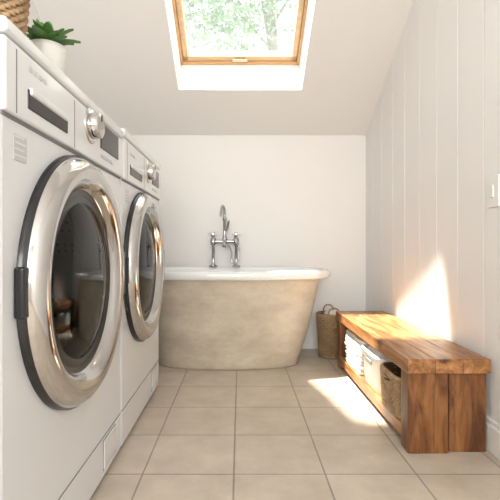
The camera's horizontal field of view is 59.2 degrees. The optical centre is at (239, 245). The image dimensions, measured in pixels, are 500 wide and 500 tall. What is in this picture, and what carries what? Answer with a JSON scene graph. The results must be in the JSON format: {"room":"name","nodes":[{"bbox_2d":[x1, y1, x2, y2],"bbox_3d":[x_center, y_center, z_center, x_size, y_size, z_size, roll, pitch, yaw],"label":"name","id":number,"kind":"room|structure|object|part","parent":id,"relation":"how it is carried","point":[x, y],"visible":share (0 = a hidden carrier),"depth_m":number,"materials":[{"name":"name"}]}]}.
{"room":"laundry","nodes":[
{"label":"laundry","id":0,"kind":"room"},
{"bbox_2d":[26,0,41,38],"bbox_3d":[-1.150,-0.700,0.610,0.100,2.900,5.420,0,0,0],"label":"wall","id":1,"kind":"structure","parent":0,"point":[33,11],"depth_m":2.33,"materials":[{"name":"paint"}]},
{"bbox_2d":[33,0,412,134],"bbox_3d":[-0.087,-1.366,2.503,2.065,1.356,2.133,0,0,0],"label":"ceiling","id":2,"kind":"structure","parent":0,"point":[126,61],"depth_m":2.78,"materials":[{"name":"white paint"}]},
{"bbox_2d":[172,0,307,64],"bbox_3d":[0.000,-1.473,2.630,0.800,0.498,0.784,0,0,0],"label":"window","id":3,"kind":"structure","parent":2,"relation":"attached to","point":[182,61],"depth_m":2.94,"materials":[{"name":"brown wood"}]},
{"bbox_3d":[0.000,-1.473,2.630,0.764,0.445,0.732,0,0,0],"label":"sash","id":4,"kind":"part","parent":3,"relation":"part of","materials":[{"name":"brown wood"}]},
{"bbox_3d":[0.000,-1.248,2.948,0.100,0.032,0.026,0,0,0],"label":"handle","id":5,"kind":"part","parent":3,"relation":"part of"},
{"bbox_2d":[131,135,365,334],"bbox_3d":[-0.087,-0.150,3.270,2.025,1.800,0.100,0,0,0],"label":"wall","id":6,"kind":"structure","parent":0,"point":[292,200],"depth_m":3.22,"materials":[{"name":"paint"}]},
{"bbox_2d":[302,335,317,348],"bbox_3d":[-0.098,0.700,3.212,2.005,0.100,0.015,0,0,0],"label":"baseboard","id":7,"kind":"structure","parent":6,"relation":"attached to","point":[310,342],"depth_m":3.20,"materials":[{"name":"white paint"}]},
{"bbox_2d":[90,349,499,499],"bbox_3d":[-0.087,0.780,0.610,2.225,0.060,5.420,0,0,0],"label":"floor","id":8,"kind":"structure","parent":0,"point":[305,430],"depth_m":1.62,"materials":[{"name":"tile"}]},
{"bbox_2d":[0,15,124,499],"bbox_3d":[-0.719,0.168,1.185,0.673,1.165,0.800,0,0,0],"label":"washing machine","id":9,"kind":"object","parent":8,"relation":"on","point":[62,254],"visible":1,"depth_m":0.98,"materials":[{"name":"white metal"}]},
{"bbox_2d":[0,0,29,36],"bbox_3d":[-0.570,-0.511,0.985,0.187,0.188,0.187,0,0,29],"label":"wicker basket","id":10,"kind":"object","parent":9,"relation":"on","point":[16,11],"visible":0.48,"depth_m":0.97,"materials":[{"name":"brown wicker"}]},
{"bbox_3d":[-0.422,-0.292,0.970,0.008,0.040,0.200,0,0,0],"label":"drawer handle","id":11,"kind":"part","parent":9,"relation":"part of","materials":[{"name":"black plastic"}]},
{"bbox_2d":[27,19,80,72],"bbox_3d":[-0.528,-0.521,1.196,0.145,0.211,0.184,0,0,-41],"label":"potted plant","id":12,"kind":"object","parent":9,"relation":"on","point":[50,42],"visible":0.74,"depth_m":1.15,"materials":[{"name":"green plant"}]},
{"bbox_3d":[-0.522,-0.477,1.190,0.100,0.122,0.100,0,0,0],"label":"pot","id":13,"kind":"part","parent":12,"relation":"part of","materials":[{"name":"white ceramic"}]},
{"bbox_3d":[-0.737,-0.400,1.185,0.637,0.030,0.800,0,0,0],"label":"lid","id":14,"kind":"part","parent":9,"relation":"part of","materials":[{"name":"white metal"}]},
{"bbox_3d":[-0.405,0.090,1.165,0.022,0.412,0.412,0,0,0],"label":"door glass","id":15,"kind":"part","parent":9,"relation":"part of","materials":[{"name":"glass"}]},
{"bbox_3d":[-0.403,-0.338,1.238,0.030,0.072,0.072,0,0,0],"label":"knob","id":16,"kind":"part","parent":9,"relation":"part of","materials":[{"name":"silver metal"}]},
{"bbox_3d":[-0.398,0.090,1.454,0.028,0.150,0.054,0,0,0],"label":"door handle","id":17,"kind":"part","parent":9,"relation":"part of","materials":[{"name":"black plastic"}]},
{"bbox_2d":[120,128,164,446],"bbox_3d":[-0.719,0.160,1.966,0.673,1.180,0.739,0,0,0],"label":"washing machine","id":18,"kind":"object","parent":8,"relation":"on","point":[140,183],"visible":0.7,"depth_m":1.80,"materials":[{"name":"white metal"}]},
{"bbox_3d":[-0.422,-0.292,1.782,0.008,0.040,0.200,0,0,0],"label":"drawer handle","id":19,"kind":"part","parent":18,"relation":"part of","materials":[{"name":"black plastic"}]},
{"bbox_3d":[-0.737,-0.415,1.966,0.637,0.030,0.739,0,0,0],"label":"lid","id":20,"kind":"part","parent":18,"relation":"part of","materials":[{"name":"white metal"}]},
{"bbox_3d":[-0.405,0.090,1.935,0.022,0.412,0.412,0,0,0],"label":"door glass","id":21,"kind":"part","parent":18,"relation":"part of","materials":[{"name":"glass"}]},
{"bbox_3d":[-0.403,-0.338,2.016,0.030,0.072,0.072,0,0,0],"label":"knob","id":22,"kind":"part","parent":18,"relation":"part of","materials":[{"name":"silver metal"}]},
{"bbox_2d":[159,266,330,369],"bbox_3d":[-0.080,0.449,2.870,1.330,0.603,0.630,0,0,0],"label":"bathtub","id":23,"kind":"object","parent":8,"relation":"on","point":[219,317],"visible":0.77,"depth_m":2.63,"materials":[{"name":"beige ceramic"}]},
{"bbox_2d":[209,205,240,266],"bbox_3d":[-0.110,-0.073,3.108,0.228,0.438,0.148,0,0,0],"label":"faucet","id":24,"kind":"object","parent":23,"relation":"on","point":[213,241],"visible":1,"depth_m":3.14,"materials":[{"name":"silver metal"}]},
{"bbox_2d":[316,304,338,358],"bbox_3d":[0.618,0.577,2.985,0.204,0.344,0.204,0,0,45],"label":"laundry basket","id":25,"kind":"object","parent":8,"relation":"on","point":[327,323],"visible":0.67,"depth_m":2.91,"materials":[{"name":"wicker"}]},
{"bbox_2d":[336,311,490,452],"bbox_3d":[0.750,0.578,2.167,0.299,0.344,1.185,0,0,0],"label":"wooden bench","id":26,"kind":"object","parent":8,"relation":"on","point":[443,382],"visible":0.88,"depth_m":1.60,"materials":[{"name":"brown wood"}]},
{"bbox_3d":[0.679,0.604,2.701,0.146,0.292,0.073,0,0,0],"label":"leg","id":27,"kind":"part","parent":26,"relation":"part of","materials":[{"name":"brown wood"}]},
{"bbox_2d":[344,329,367,375],"bbox_3d":[0.740,0.580,2.435,0.256,0.182,0.328,0,0,0],"label":"folded towels","id":28,"kind":"object","parent":26,"relation":"on","point":[354,357],"visible":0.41,"depth_m":2.38,"materials":[{"name":"white fabric"}]},
{"bbox_3d":[0.618,0.695,2.163,0.020,0.050,1.015,0,0,0],"label":"shelf rail","id":29,"kind":"part","parent":26,"relation":"part of","materials":[{"name":"brown wood"}]},
{"bbox_2d":[362,344,391,395],"bbox_3d":[0.705,0.578,2.085,0.198,0.185,0.290,0,0,0],"label":"storage bin","id":30,"kind":"object","parent":26,"relation":"on","point":[373,358],"visible":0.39,"depth_m":2.04,"materials":[{"name":"white"}]},
{"bbox_2d":[380,362,400,419],"bbox_3d":[0.700,0.589,1.800,0.211,0.162,0.271,0,0,0],"label":"storage basket","id":31,"kind":"object","parent":26,"relation":"on","point":[390,373],"visible":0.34,"depth_m":1.77,"materials":[{"name":"wicker"}]},
{"bbox_3d":[0.679,0.604,1.623,0.146,0.292,0.073,0,0,0],"label":"leg","id":32,"kind":"part","parent":26,"relation":"part of","materials":[{"name":"brown wood"}]},
{"bbox_3d":[0.828,0.604,1.629,0.136,0.292,0.061,0,0,0],"label":"leg","id":33,"kind":"part","parent":26,"relation":"part of","materials":[{"name":"brown wood"}]},
{"bbox_2d":[366,0,499,423],"bbox_3d":[0.973,-0.700,0.591,0.104,2.900,5.458,0,0,0],"label":"wall","id":34,"kind":"structure","parent":0,"point":[433,133],"depth_m":2.00,"materials":[{"name":"paint"}]},
{"bbox_2d":[486,415,499,459],"bbox_3d":[0.913,0.691,0.610,0.017,0.118,5.220,0,0,0],"label":"baseboard","id":35,"kind":"structure","parent":34,"relation":"attached to","point":[492,427],"depth_m":1.58,"materials":[{"name":"white paint"}]},
{"bbox_2d":[487,174,499,207],"bbox_3d":[0.914,-0.198,1.593,0.013,0.115,0.075,0,0,0],"label":"light switch","id":36,"kind":"object","parent":34,"relation":"attached to","point":[493,182],"visible":1,"depth_m":1.58,"materials":[{"name":"white paint"}]},
{"label":"outside","id":37,"kind":"structure","parent":0,"visible":0},
{"bbox_3d":[0.000,0.795,8.750,16.000,0.070,10.500,0,0,0],"label":"ground","id":38,"kind":"structure","parent":37,"visible":0},
{"bbox_2d":[182,0,296,50],"bbox_3d":[0.474,-3.235,8.508,7.031,8.000,4.950,0,0,-17],"label":"tree","id":39,"kind":"object","parent":38,"relation":"on","point":[269,10],"visible":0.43,"depth_m":7.89,"materials":[{"name":"green plant"}]}
]}

